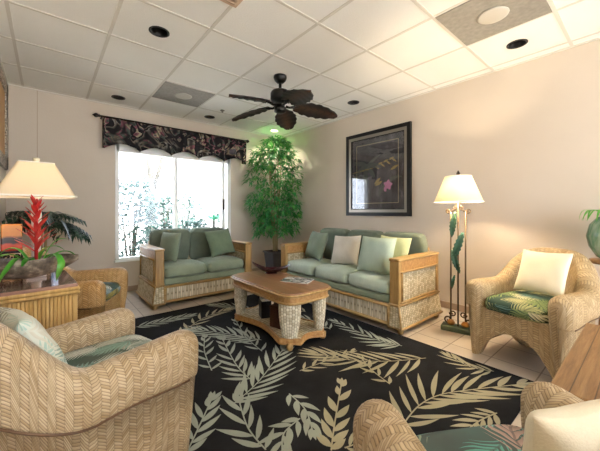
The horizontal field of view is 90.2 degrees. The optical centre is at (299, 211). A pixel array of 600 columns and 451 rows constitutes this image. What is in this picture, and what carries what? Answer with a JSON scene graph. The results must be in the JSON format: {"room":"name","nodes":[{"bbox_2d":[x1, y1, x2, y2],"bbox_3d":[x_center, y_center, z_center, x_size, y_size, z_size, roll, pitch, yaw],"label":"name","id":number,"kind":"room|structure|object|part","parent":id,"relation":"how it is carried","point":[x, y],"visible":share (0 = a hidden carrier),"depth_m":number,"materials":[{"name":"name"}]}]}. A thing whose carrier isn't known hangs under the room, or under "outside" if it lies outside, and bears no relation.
{"room":"lounge","nodes":[
{"label":"lounge","id":0,"kind":"room"},
{"bbox_2d":[0,63,7,250],"bbox_3d":[-0.848,-0.250,0.376,0.150,2.840,7.910,0,0,-40],"label":"wall","id":1,"kind":"structure","parent":0,"point":[3,84],"depth_m":3.08,"materials":[{"name":"paint"}]},
{"bbox_3d":[-2.824,-0.920,2.798,0.014,0.840,1.240,0,0,-40],"label":"gold panel","id":2,"kind":"part","parent":1,"relation":"part of","materials":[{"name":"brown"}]},
{"bbox_2d":[0,254,78,279],"bbox_3d":[-1.599,0.328,1.745,0.176,0.124,0.500,0,0,44],"label":"bowl","id":3,"kind":"object","parent":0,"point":[38,265],"depth_m":1.73,"materials":[{"name":"ceramic"}]},
{"bbox_2d":[6,85,280,285],"bbox_3d":[-1.907,-0.250,4.736,4.160,2.840,0.123,0,0,-40],"label":"wall","id":4,"kind":"structure","parent":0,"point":[69,135],"depth_m":3.93,"materials":[{"name":"paint"}]},
{"bbox_2d":[92,113,248,142],"bbox_3d":[-1.818,-1.255,4.630,2.320,0.060,0.159,0,0,-40],"label":"curtain rod","id":5,"kind":"object","parent":4,"relation":"attached to","point":[94,114],"visible":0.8,"depth_m":4.36,"materials":[{"name":"brown metal"}]},
{"bbox_2d":[102,117,245,163],"bbox_3d":[-1.788,-1.035,4.622,2.104,0.400,0.191,0,0,-40],"label":"curtain valance","id":6,"kind":"object","parent":5,"relation":"hanging from","point":[139,136],"visible":1,"depth_m":4.40,"materials":[{"name":"black fabric"}]},
{"bbox_2d":[114,144,230,262],"bbox_3d":[-1.899,-0.142,4.699,1.755,1.675,0.130,0,0,-40],"label":"window","id":7,"kind":"structure","parent":4,"relation":"attached to","point":[119,148],"depth_m":4.66,"materials":[{"name":"white"}]},
{"bbox_3d":[-1.872,0.680,4.667,1.755,0.029,0.045,0,0,-40],"label":"sill","id":8,"kind":"part","parent":7,"relation":"part of","materials":[{"name":"white paint"}]},
{"bbox_2d":[127,268,259,291],"bbox_3d":[-1.869,1.083,4.691,3.920,0.075,0.022,0,0,-40],"label":"baseboard","id":9,"kind":"structure","parent":4,"relation":"attached to","point":[133,287],"depth_m":4.26,"materials":[{"name":"beige wood"}]},
{"bbox_2d":[0,0,599,136],"bbox_3d":[0.644,-1.470,1.716,3.920,0.001,7.790,0,0,-40],"label":"ceiling","id":10,"kind":"structure","parent":0,"point":[267,25],"depth_m":2.69,"materials":[{"name":"tile"}]},
{"bbox_2d":[111,95,125,99],"bbox_3d":[-2.328,-1.513,3.835,0.156,0.096,0.156,0,0,-40],"label":"recessed light","id":11,"kind":"object","parent":10,"relation":"in","point":[117,97],"visible":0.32,"depth_m":3.88,"materials":[{"name":"black metal"}]},
{"bbox_2d":[149,26,169,37],"bbox_3d":[-1.147,-1.513,2.437,0.156,0.096,0.156,0,0,-40],"label":"recessed light","id":12,"kind":"object","parent":10,"relation":"in","point":[157,31],"visible":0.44,"depth_m":2.48,"materials":[{"name":"black metal"}]},
{"bbox_2d":[152,81,214,106],"bbox_3d":[-1.469,-1.459,3.763,0.584,0.018,0.584,0,0,-40],"label":"ceiling vent","id":13,"kind":"object","parent":10,"relation":"in","point":[169,91],"visible":1,"depth_m":3.72,"materials":[{"name":"beige metal"}]},
{"bbox_2d":[204,115,214,118],"bbox_3d":[-1.397,-1.513,4.622,0.156,0.096,0.156,0,0,-40],"label":"recessed light","id":14,"kind":"object","parent":10,"relation":"in","point":[206,116],"visible":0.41,"depth_m":4.67,"materials":[{"name":"black metal"}]},
{"bbox_2d":[220,0,242,7],"bbox_3d":[-0.445,-1.458,1.797,0.420,0.020,0.540,0,0,-40],"label":"ceiling vent","id":15,"kind":"object","parent":10,"relation":"in","point":[234,3],"visible":1,"depth_m":2.08,"materials":[{"name":"beige metal"}]},
{"bbox_2d":[229,73,337,129],"bbox_3d":[-0.229,-1.263,3.194,1.207,0.414,1.224,0,0,-40],"label":"ceiling fan","id":16,"kind":"object","parent":10,"relation":"hanging from","point":[286,119],"visible":1,"depth_m":3.22,"materials":[{"name":"black metal"}]},
{"bbox_3d":[-0.575,-1.114,3.404,0.500,0.056,0.262,-6,12,25],"label":"blade","id":17,"kind":"part","parent":16,"relation":"part of","materials":[{"name":"brown wood"}]},
{"bbox_3d":[-0.486,-1.114,2.945,0.262,0.056,0.500,18,17,40],"label":"blade","id":18,"kind":"part","parent":16,"relation":"part of","materials":[{"name":"brown wood"}]},
{"bbox_3d":[-0.214,-1.199,3.236,0.210,0.262,0.210,0,0,-40],"label":"motor","id":19,"kind":"part","parent":16,"relation":"part of","materials":[{"name":"black metal"}]},
{"bbox_3d":[-0.166,-1.114,3.631,0.262,0.056,0.500,-14,-6,5],"label":"blade","id":20,"kind":"part","parent":16,"relation":"part of","materials":[{"name":"brown wood"}]},
{"bbox_3d":[-0.021,-1.114,2.888,0.262,0.056,0.500,16,-3,-29],"label":"blade","id":21,"kind":"part","parent":16,"relation":"part of","materials":[{"name":"brown wood"}]},
{"bbox_3d":[0.176,-1.114,3.312,0.500,0.056,0.262,5,-15,-11],"label":"blade","id":22,"kind":"part","parent":16,"relation":"part of","materials":[{"name":"brown wood"}]},
{"bbox_2d":[0,0,599,137],"bbox_3d":[0.644,-1.464,1.716,3.920,0.013,7.790,0,0,-40],"label":"ceiling grid","id":23,"kind":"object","parent":10,"relation":"attached to","point":[550,2],"depth_m":2.82,"materials":[{"name":"silver metal"}]},
{"bbox_2d":[348,100,358,104],"bbox_3d":[0.717,-1.513,4.012,0.156,0.096,0.156,0,0,-40],"label":"recessed light","id":24,"kind":"object","parent":10,"relation":"in","point":[353,102],"visible":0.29,"depth_m":4.06,"materials":[{"name":"black metal"}]},
{"bbox_2d":[435,0,551,45],"bbox_3d":[1.432,-1.459,2.221,0.584,0.018,0.584,0,0,-40],"label":"ceiling vent","id":25,"kind":"object","parent":10,"relation":"in","point":[472,21],"visible":1,"depth_m":2.24,"materials":[{"name":"beige metal"}]},
{"bbox_2d":[506,39,527,48],"bbox_3d":[1.898,-1.513,2.615,0.156,0.096,0.156,0,0,-40],"label":"recessed light","id":26,"kind":"object","parent":10,"relation":"in","point":[518,43],"visible":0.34,"depth_m":2.65,"materials":[{"name":"black metal"}]},
{"bbox_2d":[125,288,551,427],"bbox_3d":[0.644,1.120,1.716,3.920,0.001,7.790,0,0,-40],"label":"floor","id":27,"kind":"structure","parent":0,"point":[503,352],"depth_m":2.61,"materials":[{"name":"tile"}]},
{"bbox_2d":[0,270,79,328],"bbox_3d":[-1.671,0.770,1.815,0.470,0.700,0.585,0,0,-44],"label":"side table","id":28,"kind":"object","parent":27,"relation":"on","point":[53,304],"visible":0.24,"depth_m":1.69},
{"bbox_2d":[0,249,22,281],"bbox_3d":[-1.808,0.331,1.876,0.104,0.178,0.104,0,0,-43],"label":"candle holder","id":29,"kind":"object","parent":28,"relation":"on","point":[5,252],"visible":0.25,"depth_m":1.84,"materials":[{"name":"black metal"}]},
{"bbox_2d":[1,222,21,251],"bbox_3d":[-1.808,0.152,1.876,0.096,0.178,0.096,0,0,-43],"label":"pillar candle","id":30,"kind":"object","parent":29,"relation":"on","point":[7,230],"visible":0.91,"depth_m":1.84,"materials":[{"name":"wax"}]},
{"bbox_3d":[-1.808,0.248,1.876,0.104,0.013,0.104,0,0,-43],"label":"plate","id":31,"kind":"part","parent":29,"relation":"part of","materials":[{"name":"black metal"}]},
{"bbox_3d":[-1.481,0.767,1.619,0.428,0.605,0.018,0,0,-44],"label":"panel","id":32,"kind":"part","parent":28,"relation":"part of","materials":[{"name":"brown wood"}]},
{"bbox_2d":[0,157,77,277],"bbox_3d":[-1.720,0.032,1.950,0.402,0.777,0.402,0,0,-42],"label":"table lamp","id":33,"kind":"object","parent":28,"relation":"on","point":[25,178],"visible":0.8,"depth_m":1.85,"materials":[{"name":"white fabric"}]},
{"bbox_3d":[-1.720,-0.315,1.950,0.183,0.008,0.183,0,0,-42],"label":"shade trim","id":34,"kind":"part","parent":33,"relation":"part of","materials":[{"name":"white fabric"}]},
{"bbox_3d":[-1.720,-0.205,1.950,0.390,0.220,0.390,0,0,-42],"label":"lamp shade","id":35,"kind":"part","parent":33,"relation":"part of","materials":[{"name":"beige fabric"}]},
{"bbox_3d":[-1.720,-0.099,1.950,0.402,0.014,0.402,0,0,-42],"label":"shade trim","id":36,"kind":"part","parent":33,"relation":"part of","materials":[{"name":"white fabric"}]},
{"bbox_2d":[0,194,78,281],"bbox_3d":[-1.589,0.158,1.735,0.285,0.525,0.500,0,0,44],"label":"potted plant","id":37,"kind":"object","parent":28,"relation":"on","point":[27,267],"visible":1,"depth_m":1.76,"materials":[{"name":"plant"}]},
{"bbox_3d":[-1.519,0.767,1.964,0.027,0.605,0.547,0,0,-44],"label":"panel","id":38,"kind":"part","parent":28,"relation":"part of","materials":[{"name":"brown wood"}]},
{"bbox_2d":[1,211,92,250],"bbox_3d":[-2.696,0.553,3.246,0.748,1.135,0.956,0,0,-40],"label":"potted palm","id":39,"kind":"object","parent":27,"relation":"on","point":[69,228],"visible":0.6,"depth_m":3.11,"materials":[{"name":"green plant"}]},
{"bbox_3d":[-2.736,0.495,3.211,0.035,0.730,0.030,0,0,-18],"label":"stem","id":40,"kind":"part","parent":39,"relation":"part of","materials":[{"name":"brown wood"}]},
{"bbox_2d":[136,227,251,309],"bbox_3d":[-1.423,0.675,4.124,1.364,0.890,0.861,0,0,-40],"label":"loveseat","id":41,"kind":"object","parent":27,"relation":"on","point":[195,273],"visible":0.84,"depth_m":3.84,"materials":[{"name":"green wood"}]},
{"bbox_3d":[-1.858,0.705,3.732,0.084,0.290,0.680,0,0,-40],"label":"arm panel","id":42,"kind":"part","parent":41,"relation":"part of","materials":[{"name":"beige wicker"}]},
{"bbox_3d":[-1.865,0.960,3.714,0.133,0.210,0.779,0,0,-40],"label":"arm","id":43,"kind":"part","parent":41,"relation":"part of"},
{"bbox_3d":[-1.629,0.663,3.461,0.100,0.414,0.050,0,0,-40],"label":"arm post","id":44,"kind":"part","parent":41,"relation":"part of","materials":[{"name":"wood"}]},
{"bbox_2d":[149,228,189,260],"bbox_3d":[-1.836,0.463,4.199,0.542,0.479,0.176,0,12,-40],"label":"cushion","id":45,"kind":"object","parent":41,"relation":"on","point":[155,235],"depth_m":4.20,"materials":[{"name":"green fabric"}]},
{"bbox_2d":[159,232,180,261],"bbox_3d":[-1.669,0.442,3.819,0.364,0.366,0.149,0,0,30],"label":"throw pillow","id":46,"kind":"object","parent":41,"relation":"on","point":[170,242],"visible":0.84,"depth_m":3.75,"materials":[{"name":"green fabric"}]},
{"bbox_2d":[164,259,206,277],"bbox_3d":[-1.541,0.710,3.849,0.540,0.160,0.551,0,0,-40],"label":"seat cushion","id":47,"kind":"object","parent":41,"relation":"on","point":[182,268],"depth_m":3.68,"materials":[{"name":"green fabric"}]},
{"bbox_3d":[-1.166,0.960,3.820,1.070,0.202,0.030,0,0,-40],"label":"apron frame","id":48,"kind":"part","parent":41,"relation":"part of","materials":[{"name":"wicker"}]},
{"bbox_2d":[189,227,222,258],"bbox_3d":[-1.428,0.462,4.544,0.542,0.479,0.177,0,12,-40],"label":"cushion","id":49,"kind":"object","parent":41,"relation":"on","point":[198,243],"depth_m":4.39,"materials":[{"name":"green fabric"}]},
{"bbox_2d":[205,228,234,256],"bbox_3d":[-1.124,0.429,4.233,0.187,0.383,0.431,0,0,40],"label":"throw pillow","id":50,"kind":"object","parent":41,"relation":"on","point":[219,241],"visible":1,"depth_m":4.16,"materials":[{"name":"green fabric"}]},
{"bbox_2d":[196,255,243,271],"bbox_3d":[-1.133,0.709,4.195,0.540,0.162,0.551,0,0,-40],"label":"seat cushion","id":51,"kind":"object","parent":41,"relation":"on","point":[220,263],"depth_m":4.03,"materials":[{"name":"green fabric"}]},
{"bbox_3d":[-0.964,0.705,4.488,0.084,0.290,0.680,0,0,-40],"label":"arm panel","id":52,"kind":"part","parent":41,"relation":"part of","materials":[{"name":"beige wicker"}]},
{"bbox_3d":[-0.735,0.663,4.216,0.100,0.414,0.050,0,0,-40],"label":"arm post","id":53,"kind":"part","parent":41,"relation":"part of","materials":[{"name":"wood"}]},
{"bbox_2d":[242,135,304,271],"bbox_3d":[-0.452,-0.104,5.157,1.096,2.447,1.059,0,0,-40],"label":"potted tree","id":54,"kind":"object","parent":27,"relation":"on","point":[272,257],"visible":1,"depth_m":5.12,"materials":[{"name":"green plant"}]},
{"bbox_3d":[-0.493,-0.195,5.227,0.098,1.771,0.040,0,0,-21],"label":"stem","id":55,"kind":"part","parent":54,"relation":"part of","materials":[{"name":"brown wood"}]},
{"bbox_3d":[-0.493,-0.095,5.308,0.089,1.571,0.036,0,0,23],"label":"stem","id":56,"kind":"part","parent":54,"relation":"part of","materials":[{"name":"brown wood"}]},
{"bbox_3d":[-0.438,0.905,5.259,0.288,0.430,0.288,0,0,-40],"label":"pot","id":57,"kind":"part","parent":54,"relation":"part of","materials":[{"name":"grey"}]},
{"bbox_3d":[-0.432,-0.070,5.194,0.035,1.521,0.067,0,0,10],"label":"stem","id":58,"kind":"part","parent":54,"relation":"part of","materials":[{"name":"brown wood"}]},
{"bbox_3d":[-0.372,-0.145,5.228,0.070,1.671,0.077,0,0,-40],"label":"stem","id":59,"kind":"part","parent":54,"relation":"part of","materials":[{"name":"brown wood"}]},
{"bbox_2d":[135,294,533,450],"bbox_3d":[-0.297,1.115,2.358,2.290,0.009,3.015,0,0,-40],"label":"area rug","id":60,"kind":"object","parent":27,"relation":"on","point":[252,393],"visible":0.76,"depth_m":1.93,"materials":[{"name":"black fabric"}]},
{"bbox_2d":[5,247,127,318],"bbox_3d":[-1.960,0.700,2.492,0.790,0.822,0.694,0,0,-14],"label":"wicker armchair","id":61,"kind":"object","parent":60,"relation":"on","point":[101,290],"visible":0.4,"depth_m":2.56,"materials":[{"name":"wicker"}]},
{"bbox_2d":[103,282,120,300],"bbox_3d":[-1.892,0.681,2.509,0.612,0.119,0.434,0,0,-14],"label":"seat cushion","id":62,"kind":"object","parent":61,"relation":"on","point":[113,289],"depth_m":2.60,"materials":[{"name":"green fabric"}]},
{"bbox_2d":[0,308,197,450],"bbox_3d":[-0.936,0.700,1.214,0.694,0.822,0.790,0,0,34],"label":"wicker armchair","id":63,"kind":"object","parent":60,"relation":"on","point":[118,389],"visible":0.97,"depth_m":1.06,"materials":[{"name":"wicker"}]},
{"bbox_2d":[0,307,67,363],"bbox_3d":[-0.992,0.488,1.095,0.330,0.275,0.176,0,0,34],"label":"throw pillow","id":64,"kind":"object","parent":63,"relation":"on","point":[26,325],"visible":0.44,"depth_m":1.01,"materials":[{"name":"white fabric"}]},
{"bbox_2d":[64,334,151,367],"bbox_3d":[-0.897,0.681,1.272,0.434,0.120,0.612,0,0,34],"label":"seat cushion","id":65,"kind":"object","parent":63,"relation":"on","point":[94,349],"depth_m":1.39,"materials":[{"name":"green fabric"}]},
{"bbox_2d":[231,270,330,350],"bbox_3d":[-0.218,0.878,2.853,0.546,0.465,1.054,0,0,-40],"label":"coffee table","id":66,"kind":"object","parent":60,"relation":"on","point":[295,330],"visible":0.89,"depth_m":2.58,"materials":[{"name":"brown wood"}]},
{"bbox_3d":[-0.606,0.879,3.056,0.119,0.293,0.183,0,0,7],"label":"leg","id":67,"kind":"part","parent":66,"relation":"part of","materials":[{"name":"beige wicker"}]},
{"bbox_2d":[259,297,270,318],"bbox_3d":[-0.343,0.927,2.931,0.100,0.190,0.120,0,0,-20],"label":"box","id":68,"kind":"object","parent":66,"relation":"on","point":[264,309],"visible":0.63,"depth_m":2.88,"materials":[{"name":"black paint"}]},
{"bbox_2d":[252,262,289,273],"bbox_3d":[-0.303,0.582,3.148,0.414,0.127,0.174,0,0,0],"label":"bowl","id":69,"kind":"object","parent":66,"relation":"on","point":[269,270],"visible":1,"depth_m":3.16,"materials":[{"name":"red paint"}]},
{"bbox_2d":[269,303,280,329],"bbox_3d":[-0.180,0.927,2.676,0.146,0.190,0.126,0,0,38],"label":"storage box","id":70,"kind":"object","parent":66,"relation":"on","point":[274,308],"visible":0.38,"depth_m":2.63,"materials":[{"name":"brown wood"}]},
{"bbox_3d":[-0.180,0.843,2.676,0.146,0.020,0.126,0,0,38],"label":"lid","id":71,"kind":"part","parent":70,"relation":"part of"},
{"bbox_2d":[238,306,321,338],"bbox_3d":[-0.218,1.042,2.853,0.490,0.038,0.990,0,0,-40],"label":"shelf","id":72,"kind":"object","parent":66,"relation":"attached to","point":[307,330],"depth_m":2.70,"materials":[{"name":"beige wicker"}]},
{"bbox_3d":[-0.083,0.879,2.437,0.183,0.293,0.119,0,0,2],"label":"leg","id":73,"kind":"part","parent":66,"relation":"part of","materials":[{"name":"beige wicker"}]},
{"bbox_2d":[280,276,313,283],"bbox_3d":[-0.026,0.642,2.819,0.274,0.008,0.194,0,0,22],"label":"magazine","id":74,"kind":"object","parent":66,"relation":"on","point":[287,279],"visible":1,"depth_m":2.79,"materials":[{"name":"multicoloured paper"}]},
{"bbox_3d":[0.169,0.879,2.650,0.119,0.293,0.183,0,0,7],"label":"leg","id":75,"kind":"part","parent":66,"relation":"part of","materials":[{"name":"beige wicker"}]},
{"bbox_2d":[280,228,442,334],"bbox_3d":[0.629,0.675,3.667,0.880,0.890,1.894,0,0,-40],"label":"sofa","id":76,"kind":"object","parent":27,"relation":"on","point":[410,293],"visible":0.64,"depth_m":3.09,"materials":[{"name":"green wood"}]},
{"bbox_3d":[-0.212,0.663,4.070,0.050,0.414,0.100,0,0,-40],"label":"arm post","id":77,"kind":"part","parent":76,"relation":"part of","materials":[{"name":"wood"}]},
{"bbox_3d":[0.067,0.705,4.305,0.700,0.290,0.084,0,0,-40],"label":"arm panel","id":78,"kind":"part","parent":76,"relation":"part of","materials":[{"name":"beige wicker"}]},
{"bbox_2d":[288,257,330,275],"bbox_3d":[0.184,0.709,3.989,0.571,0.162,0.538,0,0,-40],"label":"seat cushion","id":79,"kind":"object","parent":76,"relation":"on","point":[299,266],"depth_m":3.83,"materials":[{"name":"green fabric"}]},
{"bbox_2d":[305,231,327,260],"bbox_3d":[0.222,0.444,4.033,0.202,0.360,0.420,0,0,-24],"label":"throw pillow","id":80,"kind":"object","parent":76,"relation":"on","point":[317,242],"visible":1,"depth_m":3.90,"materials":[{"name":"green fabric"}]},
{"bbox_2d":[320,228,349,259],"bbox_3d":[0.541,0.463,4.291,0.176,0.479,0.540,-16,10,-39],"label":"cushion","id":81,"kind":"object","parent":76,"relation":"on","point":[332,232],"depth_m":4.26,"materials":[{"name":"green fabric"}]},
{"bbox_2d":[315,263,361,282],"bbox_3d":[0.528,0.708,3.582,0.571,0.161,0.538,0,0,-40],"label":"seat cushion","id":82,"kind":"object","parent":76,"relation":"on","point":[327,272],"depth_m":3.41,"materials":[{"name":"green fabric"}]},
{"bbox_2d":[331,236,360,264],"bbox_3d":[0.554,0.455,3.605,0.386,0.358,0.198,0,0,39],"label":"throw pillow","id":83,"kind":"object","parent":76,"relation":"on","point":[346,248],"visible":1,"depth_m":3.53,"materials":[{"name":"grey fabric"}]},
{"bbox_3d":[0.318,0.960,3.404,0.030,0.202,1.600,0,0,-40],"label":"apron frame","id":84,"kind":"part","parent":76,"relation":"part of","materials":[{"name":"wicker"}]},
{"bbox_2d":[348,229,383,259],"bbox_3d":[0.885,0.462,3.884,0.178,0.479,0.540,-16,10,-39],"label":"cushion","id":85,"kind":"object","parent":76,"relation":"on","point":[357,232],"depth_m":3.80,"materials":[{"name":"green fabric"}]},
{"bbox_2d":[349,270,389,293],"bbox_3d":[0.872,0.709,3.174,0.571,0.160,0.538,0,0,-40],"label":"seat cushion","id":86,"kind":"object","parent":76,"relation":"on","point":[371,282],"depth_m":3.00,"materials":[{"name":"green fabric"}]},
{"bbox_2d":[357,236,396,274],"bbox_3d":[0.794,0.446,3.131,0.198,0.365,0.400,0,0,-44],"label":"throw pillow","id":87,"kind":"object","parent":76,"relation":"on","point":[375,253],"visible":0.95,"depth_m":3.06,"materials":[{"name":"green fabric"}]},
{"bbox_3d":[0.885,0.663,2.771,0.050,0.414,0.100,0,0,-40],"label":"arm post","id":88,"kind":"part","parent":76,"relation":"part of","materials":[{"name":"wood"}]},
{"bbox_2d":[381,235,411,256],"bbox_3d":[0.980,0.444,3.174,0.172,0.374,0.373,0,0,-43],"label":"throw pillow","id":89,"kind":"object","parent":76,"relation":"on","point":[402,245],"visible":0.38,"depth_m":3.08,"materials":[{"name":"yellow fabric"}]},
{"bbox_2d":[383,231,427,254],"bbox_3d":[1.228,0.463,3.475,0.175,0.479,0.540,-16,10,-39],"label":"cushion","id":90,"kind":"object","parent":76,"relation":"on","point":[419,244],"depth_m":3.28,"materials":[{"name":"green fabric"}]},
{"bbox_3d":[1.168,0.960,2.988,0.799,0.210,0.133,0,0,-40],"label":"arm","id":91,"kind":"part","parent":76,"relation":"part of"},
{"bbox_3d":[1.164,0.705,3.007,0.700,0.290,0.084,0,0,-40],"label":"arm panel","id":92,"kind":"part","parent":76,"relation":"part of","materials":[{"name":"beige wicker"}]},
{"bbox_3d":[1.443,0.663,3.242,0.050,0.414,0.100,0,0,-40],"label":"arm post","id":93,"kind":"part","parent":76,"relation":"part of","materials":[{"name":"wood"}]},
{"bbox_2d":[434,171,483,335],"bbox_3d":[1.489,0.362,2.816,0.421,1.515,0.421,0,0,37],"label":"floor lamp","id":94,"kind":"object","parent":27,"relation":"on","point":[457,188],"visible":0.98,"depth_m":2.77,"materials":[{"name":"brown metal"}]},
{"bbox_3d":[1.439,0.537,2.853,0.014,1.075,0.014,0,0,14],"label":"rod","id":95,"kind":"part","parent":94,"relation":"part of","materials":[{"name":"brown metal"}]},
{"bbox_3d":[1.489,0.398,2.816,0.014,1.355,0.014,0,0,14],"label":"rod","id":96,"kind":"part","parent":94,"relation":"part of","materials":[{"name":"brown metal"}]},
{"bbox_3d":[1.489,-0.215,2.816,0.414,0.240,0.414,0,0,37],"label":"lamp shade","id":97,"kind":"part","parent":94,"relation":"part of","materials":[{"name":"beige fabric"}]},
{"bbox_3d":[1.489,-0.096,2.816,0.421,0.008,0.421,0,0,37],"label":"shade trim","id":98,"kind":"part","parent":94,"relation":"part of","materials":[{"name":"white fabric"}]},
{"bbox_3d":[1.539,0.537,2.779,0.014,1.075,0.014,0,0,-31],"label":"rod","id":99,"kind":"part","parent":94,"relation":"part of","materials":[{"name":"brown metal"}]},
{"bbox_2d":[353,381,584,450],"bbox_3d":[0.541,0.700,0.549,0.694,0.822,0.790,0,0,-9],"label":"wicker armchair","id":100,"kind":"object","parent":27,"relation":"on","point":[378,425],"visible":0.77,"depth_m":0.82,"materials":[{"name":"wicker"}]},
{"bbox_2d":[417,424,523,450],"bbox_3d":[0.530,0.682,0.618,0.434,0.119,0.612,0,0,-9],"label":"seat cushion","id":101,"kind":"object","parent":100,"relation":"on","point":[499,437],"depth_m":0.84,"materials":[{"name":"teal fabric"}]},
{"bbox_2d":[522,399,599,450],"bbox_3d":[0.592,0.507,0.628,0.275,0.215,0.123,0,0,-9],"label":"throw pillow","id":102,"kind":"object","parent":100,"relation":"on","point":[572,427],"visible":1,"depth_m":0.58,"materials":[{"name":"beige fabric"}]},
{"bbox_2d":[465,247,599,378],"bbox_3d":[1.815,0.709,2.298,0.790,0.822,0.694,0,0,-29],"label":"wicker armchair","id":103,"kind":"object","parent":27,"relation":"on","point":[550,325],"visible":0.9,"depth_m":2.13,"materials":[{"name":"wicker"}]},
{"bbox_2d":[485,290,553,323],"bbox_3d":[1.754,0.691,2.264,0.612,0.118,0.434,0,0,-29],"label":"seat cushion","id":104,"kind":"object","parent":103,"relation":"on","point":[522,306],"depth_m":2.15,"materials":[{"name":"green fabric"}]},
{"bbox_2d":[514,249,572,296],"bbox_3d":[1.841,0.457,2.273,0.184,0.318,0.335,0,0,-25],"label":"throw pillow","id":105,"kind":"object","parent":103,"relation":"on","point":[539,272],"visible":0.94,"depth_m":2.22,"materials":[{"name":"beige fabric"}]},
{"bbox_2d":[550,323,599,400],"bbox_3d":[1.439,0.870,1.141,0.952,0.500,0.605,0,0,-40],"label":"table","id":106,"kind":"object","parent":27,"relation":"on","point":[578,374],"visible":0.48,"depth_m":1.19,"materials":[{"name":"brown wood"}]},
{"bbox_2d":[589,258,599,324],"bbox_3d":[2.402,0.746,2.293,0.270,0.751,0.278,0,0,-40],"label":"plant stand","id":107,"kind":"object","parent":27,"relation":"on","point":[593,260],"visible":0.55,"depth_m":2.30,"materials":[{"name":"brown wood"}]},
{"bbox_2d":[579,210,599,257],"bbox_3d":[2.401,0.175,2.306,0.367,0.388,0.356,0,0,-40],"label":"plant","id":108,"kind":"object","parent":107,"relation":"on","point":[593,231],"visible":1,"depth_m":2.31,"materials":[{"name":"green plant"}]},
{"bbox_2d":[281,39,599,324],"bbox_3d":[2.226,-0.250,2.974,0.120,2.840,7.910,0,0,-40],"label":"wall","id":109,"kind":"structure","parent":0,"point":[527,134],"depth_m":3.12,"materials":[{"name":"paint"}]},
{"bbox_2d":[346,121,411,215],"bbox_3d":[1.070,-0.550,4.217,0.038,1.210,1.070,0,0,-40],"label":"framed picture","id":110,"kind":"object","parent":109,"relation":"attached to","point":[379,161],"visible":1,"depth_m":4.17,"materials":[{"name":"black metal"}]},
{"bbox_2d":[352,131,403,208],"bbox_3d":[1.079,-0.550,4.224,0.006,1.020,0.880,0,0,-40],"label":"print","id":111,"kind":"object","parent":110,"relation":"attached to","point":[377,159],"depth_m":4.19,"materials":[{"name":"grey paper"}]},
{"bbox_2d":[440,300,468,312],"bbox_3d":[2.144,1.083,2.976,0.022,0.075,7.778,0,0,-40],"label":"baseboard","id":112,"kind":"structure","parent":109,"relation":"attached to","point":[445,304],"depth_m":3.41,"materials":[{"name":"beige wood"}]},
{"label":"outside","id":113,"kind":"structure","parent":0,"visible":0},
{"bbox_2d":[119,225,220,256],"bbox_3d":[-8.448,1.180,13.095,32.000,0.001,21.090,0,0,-40],"label":"ground","id":114,"kind":"structure","parent":113,"point":[126,228],"depth_m":13.31,"materials":[{"name":"white"}]},
{"bbox_2d":[119,176,158,256],"bbox_3d":[-2.960,0.266,5.258,0.933,1.831,0.956,0,0,-40],"label":"shrub","id":115,"kind":"object","parent":114,"relation":"on","point":[134,242],"visible":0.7,"depth_m":5.23,"materials":[{"name":"green plant"}]},
{"bbox_2d":[145,155,165,243],"bbox_3d":[-3.546,-1.426,8.266,3.629,5.217,2.658,0,0,-40],"label":"tree","id":116,"kind":"object","parent":114,"relation":"on","point":[154,181],"visible":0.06,"depth_m":7.97,"materials":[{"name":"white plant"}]},
{"bbox_2d":[136,194,181,244],"bbox_3d":[-3.053,0.394,6.516,1.041,1.576,0.988,0,0,-40],"label":"shrub","id":117,"kind":"object","parent":114,"relation":"on","point":[165,222],"visible":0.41,"depth_m":6.39,"materials":[{"name":"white plant"}]},
{"bbox_2d":[145,197,220,243],"bbox_3d":[-2.432,0.330,9.746,4.650,1.700,0.156,0,0,-28],"label":"fence","id":118,"kind":"object","parent":114,"relation":"on","point":[209,208],"visible":0.12,"depth_m":9.29,"materials":[{"name":"grey"}]},
{"bbox_3d":[-2.389,0.340,9.719,4.600,1.580,0.065,0,0,-28],"label":"slat panel","id":119,"kind":"part","parent":118,"relation":"part of","materials":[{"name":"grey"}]},
{"bbox_2d":[166,192,203,228],"bbox_3d":[-3.081,0.319,7.993,1.056,1.728,1.068,0,0,-40],"label":"shrub","id":120,"kind":"object","parent":114,"relation":"on","point":[181,197],"visible":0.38,"depth_m":7.96,"materials":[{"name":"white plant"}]},
{"bbox_2d":[178,217,209,230],"bbox_3d":[-2.135,0.634,6.053,0.834,1.096,0.812,0,0,-40],"label":"shrub","id":121,"kind":"object","parent":114,"relation":"on","point":[189,222],"visible":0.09,"depth_m":6.00,"materials":[{"name":"green plant"}]},
{"bbox_2d":[204,215,220,226],"bbox_3d":[-2.041,0.619,7.115,0.700,1.122,0.714,0,0,-40],"label":"palm","id":122,"kind":"object","parent":114,"relation":"on","point":[215,217],"visible":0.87,"depth_m":7.08,"materials":[{"name":"green plant"}]},
{"bbox_2d":[209,210,220,226],"bbox_3d":[-2.125,0.552,8.306,0.952,1.261,0.923,0,0,-40],"label":"shrub","id":123,"kind":"object","parent":114,"relation":"on","point":[217,214],"visible":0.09,"depth_m":8.23,"materials":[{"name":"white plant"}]}
]}

